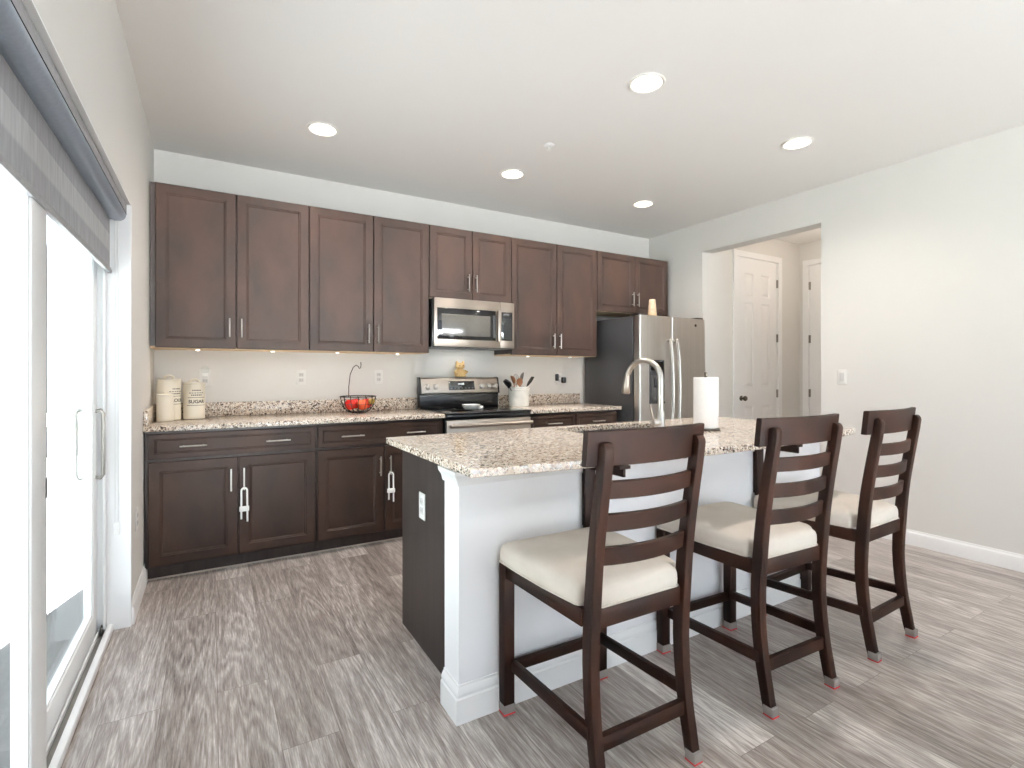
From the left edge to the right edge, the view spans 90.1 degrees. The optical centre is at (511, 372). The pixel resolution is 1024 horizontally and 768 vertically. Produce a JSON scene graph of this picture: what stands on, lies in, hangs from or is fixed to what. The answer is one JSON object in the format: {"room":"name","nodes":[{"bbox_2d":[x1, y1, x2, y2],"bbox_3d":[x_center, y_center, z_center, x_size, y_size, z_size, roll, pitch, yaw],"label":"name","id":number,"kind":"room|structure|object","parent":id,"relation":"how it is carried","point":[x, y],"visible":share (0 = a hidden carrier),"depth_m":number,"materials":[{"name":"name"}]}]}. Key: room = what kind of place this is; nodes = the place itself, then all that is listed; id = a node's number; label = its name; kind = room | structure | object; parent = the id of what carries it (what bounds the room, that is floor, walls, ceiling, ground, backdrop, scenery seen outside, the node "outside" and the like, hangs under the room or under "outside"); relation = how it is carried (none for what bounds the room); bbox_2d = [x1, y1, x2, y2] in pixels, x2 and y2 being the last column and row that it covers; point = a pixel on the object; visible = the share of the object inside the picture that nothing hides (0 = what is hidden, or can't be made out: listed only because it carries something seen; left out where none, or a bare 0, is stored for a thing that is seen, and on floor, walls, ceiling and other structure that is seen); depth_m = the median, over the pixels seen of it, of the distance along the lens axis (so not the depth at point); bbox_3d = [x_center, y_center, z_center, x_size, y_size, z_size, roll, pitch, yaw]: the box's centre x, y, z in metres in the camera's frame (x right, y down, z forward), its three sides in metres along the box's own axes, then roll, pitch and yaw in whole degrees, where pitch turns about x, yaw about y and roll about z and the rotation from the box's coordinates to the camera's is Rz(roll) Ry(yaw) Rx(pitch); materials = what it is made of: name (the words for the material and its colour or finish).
{"room":"kitchen","nodes":[
{"label":"kitchen","id":0,"kind":"room"},
{"bbox_2d":[33,0,153,596],"bbox_3d":[-0.869,-0.151,0.647,0.160,2.754,6.500,0,0,-30],"label":"wall","id":1,"kind":"structure","parent":0,"point":[88,37],"depth_m":2.38,"materials":[{"name":"beige paint"}]},
{"bbox_2d":[10,180,113,767],"bbox_3d":[-1.490,0.208,1.615,0.132,2.034,1.828,0,0,-30],"label":"door","id":2,"kind":"structure","parent":1,"relation":"in","point":[44,720],"depth_m":1.46,"materials":[{"name":"white plastic"}]},
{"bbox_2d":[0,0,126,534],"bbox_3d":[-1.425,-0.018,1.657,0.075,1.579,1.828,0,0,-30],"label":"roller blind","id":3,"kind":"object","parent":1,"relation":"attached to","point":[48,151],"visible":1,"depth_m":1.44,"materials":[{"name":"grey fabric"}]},
{"bbox_2d":[22,0,131,629],"bbox_3d":[-1.417,0.205,1.659,0.094,2.040,1.884,0,0,-30],"label":"trim","id":4,"kind":"structure","parent":1,"relation":"attached to","point":[119,282],"depth_m":2.44,"materials":[{"name":"white paint"}]},
{"bbox_2d":[132,563,147,624],"bbox_3d":[-2.001,1.173,2.751,0.016,0.105,0.605,0,0,-30],"label":"baseboard","id":5,"kind":"structure","parent":1,"relation":"attached to","point":[137,597],"depth_m":2.69,"materials":[{"name":"white paint"}]},
{"bbox_2d":[154,149,648,403],"bbox_3d":[-0.491,-0.151,4.706,5.000,2.754,0.120,0,0,-30],"label":"wall","id":6,"kind":"structure","parent":0,"point":[236,376],"depth_m":4.15,"materials":[{"name":"beige paint"}]},
{"bbox_2d":[199,370,210,385],"bbox_3d":[-2.184,0.035,3.638,0.072,0.116,0.008,0,0,-30],"label":"wall outlet","id":7,"kind":"object","parent":6,"relation":"attached to","point":[207,380],"visible":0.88,"depth_m":3.64,"materials":[{"name":"beige plastic"}]},
{"bbox_2d":[150,181,308,351],"bbox_3d":[-1.944,-0.680,3.576,0.942,1.058,0.358,0,0,-30],"label":"upper cabinet","id":8,"kind":"object","parent":6,"relation":"attached to","point":[229,272],"visible":1,"depth_m":3.42,"materials":[{"name":"brown wood"}]},
{"bbox_2d":[181,397,416,417],"bbox_3d":[-1.632,0.261,3.953,1.866,0.100,0.020,0,0,-30],"label":"backsplash","id":9,"kind":"structure","parent":6,"relation":"attached to","point":[329,405],"depth_m":3.91,"materials":[{"name":"stone"}]},
{"bbox_2d":[296,370,305,384],"bbox_3d":[-1.633,0.035,3.961,0.072,0.116,0.008,0,0,-30],"label":"wall outlet","id":10,"kind":"object","parent":6,"relation":"attached to","point":[300,374],"visible":1,"depth_m":3.96,"materials":[{"name":"beige plastic"}]},
{"bbox_2d":[306,206,428,354],"bbox_3d":[-1.141,-0.680,4.047,0.914,1.058,0.358,0,0,-30],"label":"upper cabinet","id":11,"kind":"object","parent":6,"relation":"attached to","point":[369,274],"visible":1,"depth_m":3.90,"materials":[{"name":"brown wood"}]},
{"bbox_2d":[374,370,382,383],"bbox_3d":[-1.113,0.034,4.267,0.072,0.116,0.008,0,0,-30],"label":"wall outlet","id":12,"kind":"object","parent":6,"relation":"attached to","point":[378,374],"visible":1,"depth_m":4.26,"materials":[{"name":"beige plastic"}]},
{"bbox_2d":[429,224,510,302],"bbox_3d":[-0.412,-0.911,4.475,0.769,0.597,0.358,0,0,-30],"label":"upper cabinet","id":13,"kind":"object","parent":6,"relation":"attached to","point":[463,264],"visible":0.93,"depth_m":4.33,"materials":[{"name":"brown wood"}]},
{"bbox_2d":[429,297,513,350],"bbox_3d":[-0.393,-0.406,4.438,0.756,0.404,0.438,0,0,-30],"label":"microwave","id":14,"kind":"object","parent":13,"relation":"attached to","point":[454,324],"visible":0.98,"depth_m":4.26,"materials":[{"name":"silver metal"}]},
{"bbox_2d":[498,393,579,405],"bbox_3d":[0.267,0.261,5.068,1.006,0.100,0.020,0,0,-30],"label":"backsplash","id":15,"kind":"structure","parent":6,"relation":"attached to","point":[503,400],"depth_m":5.11,"materials":[{"name":"stone"}]},
{"bbox_2d":[494,237,596,357],"bbox_3d":[0.343,-0.680,4.918,0.976,1.058,0.358,0,0,-30],"label":"upper cabinet","id":16,"kind":"object","parent":6,"relation":"attached to","point":[554,286],"visible":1,"depth_m":4.77,"materials":[{"name":"brown wood"}]},
{"bbox_2d":[556,373,561,383],"bbox_3d":[0.478,0.057,5.200,0.072,0.116,0.008,0,0,-30],"label":"wall outlet","id":17,"kind":"object","parent":6,"relation":"attached to","point":[560,374],"visible":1,"depth_m":5.20,"materials":[{"name":"beige plastic"}]},
{"bbox_2d":[561,377,565,382],"bbox_3d":[0.526,0.073,5.201,0.040,0.060,0.040,0,0,-30],"label":"plug","id":18,"kind":"object","parent":17,"relation":"attached to","point":[563,379],"visible":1,"depth_m":5.19,"materials":[{"name":"black plastic"}]},
{"bbox_2d":[597,251,667,316],"bbox_3d":[1.192,-0.910,5.416,0.988,0.600,0.358,0,0,-30],"label":"upper cabinet","id":19,"kind":"object","parent":6,"relation":"attached to","point":[626,284],"visible":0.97,"depth_m":5.27,"materials":[{"name":"brown wood"}]},
{"bbox_2d":[61,536,1023,767],"bbox_3d":[1.960,1.275,2.261,6.674,0.100,6.820,0,0,-30],"label":"floor","id":20,"kind":"structure","parent":0,"point":[311,660],"depth_m":2.00,"materials":[{"name":"grey wood"}]},
{"bbox_2d":[145,424,315,580],"bbox_3d":[-1.867,0.785,3.448,0.941,0.881,0.654,0,0,-30],"label":"base cabinet","id":21,"kind":"object","parent":20,"relation":"on","point":[194,479],"visible":0.98,"depth_m":3.17,"materials":[{"name":"brown wood"}]},
{"bbox_2d":[239,487,248,521],"bbox_3d":[-1.670,0.820,3.190,0.054,0.216,0.022,0,0,-30],"label":"lock","id":22,"kind":"object","parent":21,"relation":"hanging from","point":[241,508],"visible":1,"depth_m":3.18,"materials":[{"name":"white plastic"}]},
{"bbox_2d":[143,397,444,431],"bbox_3d":[-1.473,0.276,3.683,1.866,0.130,0.648,0,0,-30],"label":"countertop","id":23,"kind":"structure","parent":21,"relation":"on","point":[218,415],"depth_m":3.72,"materials":[{"name":"stone"}]},
{"bbox_2d":[156,392,173,421],"bbox_3d":[-2.224,0.216,3.278,0.095,0.190,0.095,0,0,-30],"label":"canister","id":24,"kind":"object","parent":23,"relation":"on","point":[164,401],"visible":1,"depth_m":3.25,"materials":[{"name":"beige ceramic"}]},
{"bbox_2d":[156,375,180,419],"bbox_3d":[-2.278,0.161,3.397,0.139,0.299,0.139,0,0,-30],"label":"canister","id":25,"kind":"object","parent":23,"relation":"on","point":[172,385],"visible":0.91,"depth_m":3.37,"materials":[{"name":"beige ceramic"}]},
{"bbox_2d":[183,378,205,418],"bbox_3d":[-2.169,0.174,3.490,0.133,0.273,0.133,0,0,-30],"label":"canister","id":26,"kind":"object","parent":23,"relation":"on","point":[193,392],"visible":1,"depth_m":3.44,"materials":[{"name":"beige ceramic"}]},
{"bbox_2d":[340,362,375,412],"bbox_3d":[-1.198,0.112,3.984,0.276,0.393,0.276,0,0,-30],"label":"fruit bowl","id":27,"kind":"object","parent":23,"relation":"on","point":[348,395],"visible":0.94,"depth_m":3.94,"materials":[{"name":"brown metal"}]},
{"bbox_2d":[345,399,355,409],"bbox_3d":[-1.240,0.237,3.925,0.087,0.089,0.088,0,0,4],"label":"apple","id":28,"kind":"object","parent":27,"relation":"in","point":[353,402],"visible":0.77,"depth_m":3.90,"materials":[{"name":"red food"}]},
{"bbox_2d":[357,398,367,409],"bbox_3d":[-1.150,0.239,3.938,0.085,0.087,0.086,0,0,34],"label":"apple","id":29,"kind":"object","parent":27,"relation":"in","point":[361,407],"visible":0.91,"depth_m":3.91,"materials":[{"name":"red food"}]},
{"bbox_2d":[368,397,374,403],"bbox_3d":[-1.093,0.217,3.981,0.052,0.053,0.052,0,0,-33],"label":"fruit","id":30,"kind":"object","parent":27,"relation":"in","point":[370,400],"visible":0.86,"depth_m":3.96,"materials":[{"name":"yellow food"}]},
{"bbox_2d":[315,418,442,552],"bbox_3d":[-1.065,0.785,3.919,0.915,0.881,0.654,0,0,-30],"label":"base cabinet","id":31,"kind":"object","parent":20,"relation":"on","point":[354,460],"visible":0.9,"depth_m":3.59,"materials":[{"name":"brown wood"}]},
{"bbox_2d":[387,472,394,501],"bbox_3d":[-0.866,0.815,3.662,0.054,0.216,0.022,0,0,-30],"label":"lock","id":32,"kind":"object","parent":31,"relation":"hanging from","point":[389,490],"visible":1,"depth_m":3.65,"materials":[{"name":"white plastic"}]},
{"bbox_2d":[417,377,532,433],"bbox_3d":[-0.316,0.631,4.310,0.768,1.188,0.702,0,0,-30],"label":"range","id":33,"kind":"object","parent":20,"relation":"on","point":[446,396],"visible":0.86,"depth_m":4.38,"materials":[{"name":"silver metal"}]},
{"bbox_2d":[454,361,467,376],"bbox_3d":[-0.464,-0.035,4.585,0.140,0.143,0.083,0,0,-30],"label":"figurine","id":34,"kind":"object","parent":33,"relation":"on","point":[459,372],"visible":1,"depth_m":4.56,"materials":[{"name":"yellow ceramic"}]},
{"bbox_2d":[462,404,482,409],"bbox_3d":[-0.328,0.283,4.266,0.180,0.041,0.124,0,0,-22],"label":"spoon rest","id":35,"kind":"object","parent":33,"relation":"on","point":[465,406],"visible":1,"depth_m":4.22,"materials":[{"name":"white ceramic"}]},
{"bbox_2d":[420,406,530,414],"bbox_3d":[-0.309,0.313,4.299,0.762,0.018,0.568,0,0,-30],"label":"cooktop","id":36,"kind":"object","parent":33,"relation":"in","point":[447,410],"depth_m":4.18,"materials":[{"name":"black glass"}]},
{"bbox_2d":[529,410,616,427],"bbox_3d":[0.417,0.785,4.788,0.974,0.881,0.654,0,0,-30],"label":"base cabinet","id":37,"kind":"object","parent":20,"relation":"on","point":[601,416],"visible":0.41,"depth_m":4.52,"materials":[{"name":"brown wood"}]},
{"bbox_2d":[498,393,621,413],"bbox_3d":[0.426,0.276,4.797,1.006,0.130,0.648,0,0,-30],"label":"countertop","id":38,"kind":"structure","parent":37,"relation":"on","point":[567,402],"depth_m":4.88,"materials":[{"name":"stone"}]},
{"bbox_2d":[508,386,529,406],"bbox_3d":[0.064,0.219,4.748,0.201,0.184,0.201,0,0,-30],"label":"utensil crock","id":39,"kind":"object","parent":38,"relation":"on","point":[519,396],"visible":0.92,"depth_m":4.67,"materials":[{"name":"white ceramic"}]},
{"bbox_2d":[503,379,511,390],"bbox_3d":[-0.009,0.173,4.695,0.089,0.235,0.211,0,0,34],"label":"ladle","id":40,"kind":"object","parent":39,"relation":"in","point":[507,383],"visible":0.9,"depth_m":4.63,"materials":[{"name":"black plastic"}]},
{"bbox_2d":[516,378,522,386],"bbox_3d":[0.063,0.168,4.696,0.055,0.242,0.084,0,0,-24],"label":"wooden spoon","id":41,"kind":"object","parent":39,"relation":"in","point":[519,381],"visible":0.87,"depth_m":4.68,"materials":[{"name":"brown wood"}]},
{"bbox_2d":[499,423,705,767],"bbox_3d":[0.290,0.693,1.743,0.486,1.064,0.571,0,0,-30],"label":"counter stool","id":42,"kind":"object","parent":20,"relation":"on","point":[617,578],"visible":1,"depth_m":1.57,"materials":[{"name":"brown wood"}]},
{"bbox_2d":[500,527,676,605],"bbox_3d":[0.273,0.645,1.774,0.478,0.078,0.494,0,0,-30],"label":"seat cushion","id":43,"kind":"object","parent":42,"relation":"on","point":[555,563],"depth_m":1.62,"materials":[{"name":"beige fabric"}]},
{"bbox_2d":[402,442,819,725],"bbox_3d":[0.643,0.784,2.626,2.326,0.882,1.053,0,0,-30],"label":"kitchen island","id":44,"kind":"object","parent":20,"relation":"on","point":[450,559],"visible":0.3,"depth_m":2.02,"materials":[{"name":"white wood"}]},
{"bbox_2d":[419,491,425,520],"bbox_3d":[-0.397,0.588,2.259,0.008,0.116,0.072,0,0,-30],"label":"wall outlet","id":45,"kind":"object","parent":44,"relation":"attached to","point":[422,497],"visible":1,"depth_m":2.24,"materials":[{"name":"beige plastic"}]},
{"bbox_2d":[386,417,854,477],"bbox_3d":[0.681,0.326,2.626,2.384,0.030,1.032,0,0,-30],"label":"island countertop","id":46,"kind":"structure","parent":44,"relation":"on","point":[558,448],"depth_m":2.19,"materials":[{"name":"stone"}]},
{"bbox_2d":[576,428,635,433],"bbox_3d":[0.609,0.452,2.871,0.694,0.220,0.414,0,0,-30],"label":"sink","id":47,"kind":"object","parent":46,"relation":"in","point":[622,428],"visible":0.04,"depth_m":3.10,"materials":[{"name":"silver metal"}]},
{"bbox_2d":[621,358,664,426],"bbox_3d":[0.679,0.115,2.738,0.116,0.393,0.303,0,0,-32],"label":"faucet","id":48,"kind":"object","parent":46,"relation":"on","point":[659,421],"visible":0.86,"depth_m":2.64,"materials":[{"name":"silver metal"}]},
{"bbox_2d":[693,372,719,430],"bbox_3d":[1.060,0.154,2.797,0.148,0.315,0.148,0,0,-30],"label":"paper towel roll","id":49,"kind":"object","parent":46,"relation":"on","point":[705,389],"visible":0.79,"depth_m":2.74,"materials":[{"name":"white paper"}]},
{"bbox_2d":[585,313,704,421],"bbox_3d":[1.366,0.339,5.183,0.897,1.772,0.868,0,0,-30],"label":"refrigerator","id":50,"kind":"object","parent":20,"relation":"on","point":[676,344],"visible":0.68,"depth_m":4.87,"materials":[{"name":"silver metal"}]},
{"bbox_2d":[648,299,656,315],"bbox_3d":[1.382,-0.625,5.040,0.088,0.196,0.088,0,0,-30],"label":"cup","id":51,"kind":"object","parent":50,"relation":"on","point":[652,302],"visible":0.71,"depth_m":5.01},
{"bbox_2d":[656,413,842,719],"bbox_3d":[0.972,0.693,2.138,0.486,1.064,0.571,0,0,-28],"label":"counter stool","id":52,"kind":"object","parent":20,"relation":"on","point":[727,533],"visible":0.96,"depth_m":1.96,"materials":[{"name":"brown wood"}]},
{"bbox_2d":[657,502,816,556],"bbox_3d":[0.956,0.645,2.169,0.478,0.078,0.494,0,0,-28],"label":"seat cushion","id":53,"kind":"object","parent":52,"relation":"on","point":[726,528],"depth_m":2.01,"materials":[{"name":"beige fabric"}]},
{"bbox_2d":[753,407,921,662],"bbox_3d":[1.569,0.693,2.494,0.486,1.064,0.571,0,0,-32],"label":"counter stool","id":54,"kind":"object","parent":20,"relation":"on","point":[873,518],"visible":0.78,"depth_m":2.29,"materials":[{"name":"brown wood"}]},
{"bbox_2d":[754,490,897,526],"bbox_3d":[1.551,0.645,2.524,0.478,0.078,0.494,0,0,-32],"label":"seat cushion","id":55,"kind":"object","parent":54,"relation":"on","point":[845,512],"depth_m":2.36,"materials":[{"name":"beige fabric"}]},
{"bbox_2d":[115,0,1023,243],"bbox_3d":[2.000,-1.543,2.302,6.864,0.030,6.850,0,0,-30],"label":"ceiling","id":56,"kind":"structure","parent":0,"point":[428,99],"depth_m":2.78,"materials":[{"name":"paint"}]},
{"bbox_2d":[306,122,338,136],"bbox_3d":[-1.187,-1.553,3.208,0.194,0.063,0.194,0,0,-30],"label":"ceiling light","id":57,"kind":"object","parent":56,"relation":"attached to","point":[322,129],"visible":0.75,"depth_m":3.25,"materials":[{"name":"white plastic"}]},
{"bbox_2d":[500,169,524,178],"bbox_3d":[0.003,-1.553,3.930,0.194,0.063,0.194,0,0,-30],"label":"ceiling light","id":58,"kind":"object","parent":56,"relation":"attached to","point":[509,173],"visible":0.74,"depth_m":3.98,"materials":[{"name":"white plastic"}]},
{"bbox_2d":[544,143,553,150],"bbox_3d":[0.248,-1.510,3.430,0.072,0.036,0.072,0,0,-30],"label":"sprinkler head","id":59,"kind":"object","parent":56,"relation":"attached to","point":[547,145],"visible":1,"depth_m":3.42},
{"bbox_2d":[632,200,653,207],"bbox_3d":[1.186,-1.553,4.624,0.194,0.063,0.194,0,0,-30],"label":"ceiling light","id":60,"kind":"object","parent":56,"relation":"attached to","point":[644,203],"visible":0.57,"depth_m":4.68,"materials":[{"name":"white plastic"}]},
{"bbox_2d":[628,72,665,93],"bbox_3d":[0.710,-1.553,2.698,0.194,0.063,0.194,0,0,-30],"label":"ceiling light","id":61,"kind":"object","parent":56,"relation":"attached to","point":[645,83],"visible":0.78,"depth_m":2.74,"materials":[{"name":"white plastic"}]},
{"bbox_2d":[781,136,813,149],"bbox_3d":[1.898,-1.553,3.401,0.194,0.063,0.194,0,0,-30],"label":"ceiling light","id":62,"kind":"object","parent":56,"relation":"attached to","point":[798,142],"visible":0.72,"depth_m":3.45,"materials":[{"name":"white plastic"}]},
{"bbox_2d":[712,239,799,417],"bbox_3d":[2.763,-0.151,5.763,1.684,2.754,0.120,0,0,-30],"label":"wall","id":63,"kind":"structure","parent":0,"point":[722,262],"depth_m":5.68,"materials":[{"name":"beige paint"}]},
{"bbox_2d":[733,249,781,419],"bbox_3d":[2.710,-0.047,5.695,0.861,2.544,0.184,0,0,-30],"label":"door","id":64,"kind":"structure","parent":63,"relation":"in","point":[757,278],"depth_m":5.68,"materials":[{"name":"white paint"}]},
{"bbox_2d":[800,240,820,415],"bbox_3d":[3.826,-0.151,5.497,0.120,2.754,1.414,0,0,-30],"label":"wall","id":65,"kind":"structure","parent":0,"point":[810,250],"depth_m":6.05,"materials":[{"name":"beige paint"}]},
{"bbox_2d":[803,258,820,475],"bbox_3d":[3.709,-0.047,5.679,0.138,2.544,0.893,0,0,-30],"label":"door","id":66,"kind":"structure","parent":65,"relation":"in","point":[811,268],"depth_m":5.95,"materials":[{"name":"white paint"}]},
{"bbox_2d":[649,125,1023,554],"bbox_3d":[3.275,-0.151,3.079,0.150,2.754,6.500,0,0,-30],"label":"wall","id":67,"kind":"structure","parent":0,"point":[922,257],"depth_m":3.58,"materials":[{"name":"beige paint"}]},
{"bbox_2d":[837,370,846,383],"bbox_3d":[2.613,0.032,4.049,0.008,0.116,0.072,0,0,-30],"label":"light switch","id":68,"kind":"object","parent":67,"relation":"attached to","point":[841,374],"visible":1,"depth_m":4.05,"materials":[{"name":"beige plastic"}]},
{"bbox_2d":[853,527,1023,572],"bbox_3d":[3.688,1.173,2.212,0.016,0.105,4.586,0,0,-30],"label":"baseboard","id":69,"kind":"structure","parent":67,"relation":"attached to","point":[992,556],"depth_m":3.38,"materials":[{"name":"white paint"}]},
{"label":"outside","id":70,"kind":"structure","parent":0,"visible":0},
{"bbox_2d":[0,455,82,767],"bbox_3d":[-4.165,1.345,2.104,4.030,0.120,12.650,0,0,-30],"label":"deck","id":71,"kind":"object","parent":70,"point":[65,493],"depth_m":3.34,"materials":[{"name":"white"}]},
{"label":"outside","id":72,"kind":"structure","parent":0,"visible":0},
{"bbox_2d":[0,412,82,445],"bbox_3d":[-17.193,1.775,-5.165,25.800,0.100,50.000,0,0,-30],"label":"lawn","id":73,"kind":"structure","parent":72,"point":[56,419],"depth_m":18.40,"materials":[{"name":"white"}]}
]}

